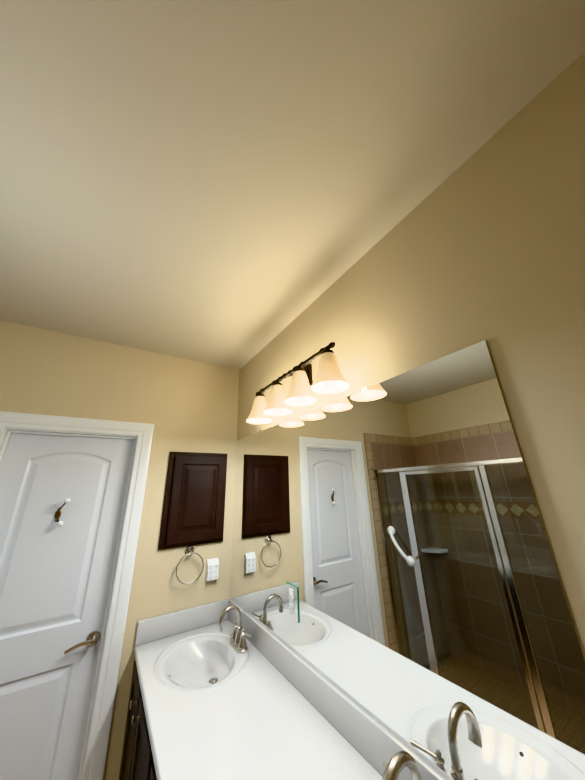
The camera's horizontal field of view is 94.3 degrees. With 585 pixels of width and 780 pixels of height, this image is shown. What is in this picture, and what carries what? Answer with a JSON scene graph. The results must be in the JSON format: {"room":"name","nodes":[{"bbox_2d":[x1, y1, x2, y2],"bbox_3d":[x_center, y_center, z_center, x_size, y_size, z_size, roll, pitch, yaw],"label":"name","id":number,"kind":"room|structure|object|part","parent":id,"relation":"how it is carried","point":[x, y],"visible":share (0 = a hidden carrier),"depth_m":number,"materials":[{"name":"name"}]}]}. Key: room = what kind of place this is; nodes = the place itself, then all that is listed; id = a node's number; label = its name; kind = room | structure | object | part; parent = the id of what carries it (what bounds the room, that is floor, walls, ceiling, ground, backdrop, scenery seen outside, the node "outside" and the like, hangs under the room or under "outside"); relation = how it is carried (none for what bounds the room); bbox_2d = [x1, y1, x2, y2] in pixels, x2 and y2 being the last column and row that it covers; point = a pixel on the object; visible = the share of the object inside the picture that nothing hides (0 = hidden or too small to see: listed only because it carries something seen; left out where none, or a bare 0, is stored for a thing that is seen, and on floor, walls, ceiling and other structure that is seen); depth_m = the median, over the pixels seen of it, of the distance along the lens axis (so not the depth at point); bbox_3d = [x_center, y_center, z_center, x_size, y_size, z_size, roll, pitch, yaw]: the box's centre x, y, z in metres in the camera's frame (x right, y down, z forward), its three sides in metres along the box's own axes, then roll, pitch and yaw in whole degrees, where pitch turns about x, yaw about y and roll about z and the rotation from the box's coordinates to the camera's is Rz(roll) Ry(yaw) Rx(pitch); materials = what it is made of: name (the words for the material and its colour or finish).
{"room":"bathroom","nodes":[
{"label":"bathroom","id":0,"kind":"room"},
{"bbox_2d":[0,320,238,779],"bbox_3d":[-1.473,0.917,1.397,2.630,2.700,0.115,11,-23,-31],"label":"wall","id":1,"kind":"structure","parent":0,"point":[183,405],"depth_m":1.80,"materials":[{"name":"beige paint"}]},
{"bbox_2d":[0,433,133,779],"bbox_3d":[-1.325,1.242,1.375,0.635,2.030,0.095,11,-23,-31],"label":"door","id":2,"kind":"structure","parent":1,"relation":"in","point":[55,579],"depth_m":1.47,"materials":[{"name":"white paint"}]},
{"bbox_2d":[54,498,70,526],"bbox_3d":[-1.323,0.701,1.556,0.092,0.150,0.031,-12,-22,27],"label":"hook","id":3,"kind":"object","parent":2,"relation":"attached to","point":[58,512],"visible":0.98,"depth_m":1.55,"materials":[{"name":"gold metal"}]},
{"bbox_3d":[-1.121,1.353,1.450,0.151,0.065,0.060,11,-23,-31],"label":"handle","id":4,"kind":"part","parent":2,"relation":"part of","materials":[{"name":"brown metal"}]},
{"bbox_2d":[0,411,153,779],"bbox_3d":[-1.320,1.201,1.380,0.829,2.145,0.137,11,-23,-31],"label":"door frame","id":5,"kind":"structure","parent":1,"relation":"attached to","point":[97,749],"depth_m":1.56,"materials":[{"name":"white paint"}]},
{"bbox_2d":[176,546,203,584],"bbox_3d":[-0.668,1.134,1.759,0.174,0.206,0.058,11,-23,-31],"label":"towel ring","id":6,"kind":"object","parent":1,"relation":"attached to","point":[189,551],"visible":1,"depth_m":1.77,"materials":[{"name":"silver metal"}]},
{"bbox_2d":[158,452,226,549],"bbox_3d":[-0.675,0.751,1.913,0.417,0.608,0.040,11,-23,-31],"label":"medicine cabinet","id":7,"kind":"object","parent":1,"relation":"attached to","point":[194,505],"visible":1,"depth_m":1.89,"materials":[{"name":"brown wood"}]},
{"bbox_2d":[206,558,218,580],"bbox_3d":[-0.540,1.213,1.831,0.076,0.124,0.037,11,-23,-31],"label":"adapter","id":8,"kind":"object","parent":1,"relation":"attached to","point":[212,570],"visible":1,"depth_m":1.82,"materials":[{"name":"white plastic"}]},
{"bbox_2d":[0,0,584,369],"bbox_3d":[-0.402,-1.018,0.257,2.630,0.100,4.230,11,-23,-31],"label":"ceiling","id":9,"kind":"structure","parent":0,"point":[236,184],"depth_m":0.83,"materials":[{"name":"beige paint"}]},
{"bbox_2d":[230,51,584,779],"bbox_3d":[0.727,0.480,0.388,0.122,2.700,4.115,11,-23,-31],"label":"wall","id":10,"kind":"structure","parent":0,"point":[393,530],"depth_m":0.79,"materials":[{"name":"beige paint"}]},
{"bbox_2d":[286,582,298,622],"bbox_3d":[-0.005,1.002,1.283,0.011,0.135,0.103,11,-23,-31],"label":"outlet","id":11,"kind":"object","parent":10,"relation":"attached to","point":[292,610],"visible":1,"depth_m":1.27,"materials":[{"name":"white plastic"}]},
{"bbox_2d":[246,342,349,423],"bbox_3d":[-0.008,-0.019,1.430,0.202,0.257,0.816,11,-23,-31],"label":"sconce","id":12,"kind":"object","parent":10,"relation":"attached to","point":[330,379],"visible":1,"depth_m":1.30,"materials":[{"name":"white glass"}]},
{"bbox_3d":[-0.449,1.689,-0.496,2.630,0.100,4.730,11,-23,-31],"label":"floor","id":13,"kind":"structure","parent":0,"visible":0},
{"bbox_2d":[119,598,448,779],"bbox_3d":[-0.149,1.524,0.817,0.584,1.083,1.864,11,-23,-31],"label":"bathroom vanity","id":14,"kind":"object","parent":13,"relation":"on","point":[228,689],"visible":1,"depth_m":1.04,"materials":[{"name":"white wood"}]},
{"bbox_3d":[-0.766,1.782,1.250,0.020,0.721,0.310,11,-23,-31],"label":"door","id":15,"kind":"part","parent":14,"relation":"part of","materials":[{"name":"brown wood"}]},
{"bbox_3d":[-0.581,1.679,0.982,0.020,0.721,0.355,11,-23,-31],"label":"door","id":16,"kind":"part","parent":14,"relation":"part of","materials":[{"name":"brown wood"}]},
{"bbox_3d":[-0.397,1.313,0.796,0.020,0.163,0.285,11,-23,-31],"label":"drawer","id":17,"kind":"part","parent":14,"relation":"part of","materials":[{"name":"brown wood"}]},
{"bbox_2d":[217,604,252,653],"bbox_3d":[-0.337,1.303,1.495,0.151,0.196,0.253,11,-23,-31],"label":"faucet","id":18,"kind":"object","parent":14,"relation":"on","point":[235,642],"depth_m":1.49,"materials":[{"name":"silver metal"}]},
{"bbox_2d":[380,750,448,779],"bbox_3d":[0.265,0.968,0.623,0.151,0.196,0.253,11,-23,-31],"label":"faucet","id":19,"kind":"object","parent":14,"relation":"on","point":[402,759],"depth_m":0.64,"materials":[{"name":"silver metal"}]}
]}

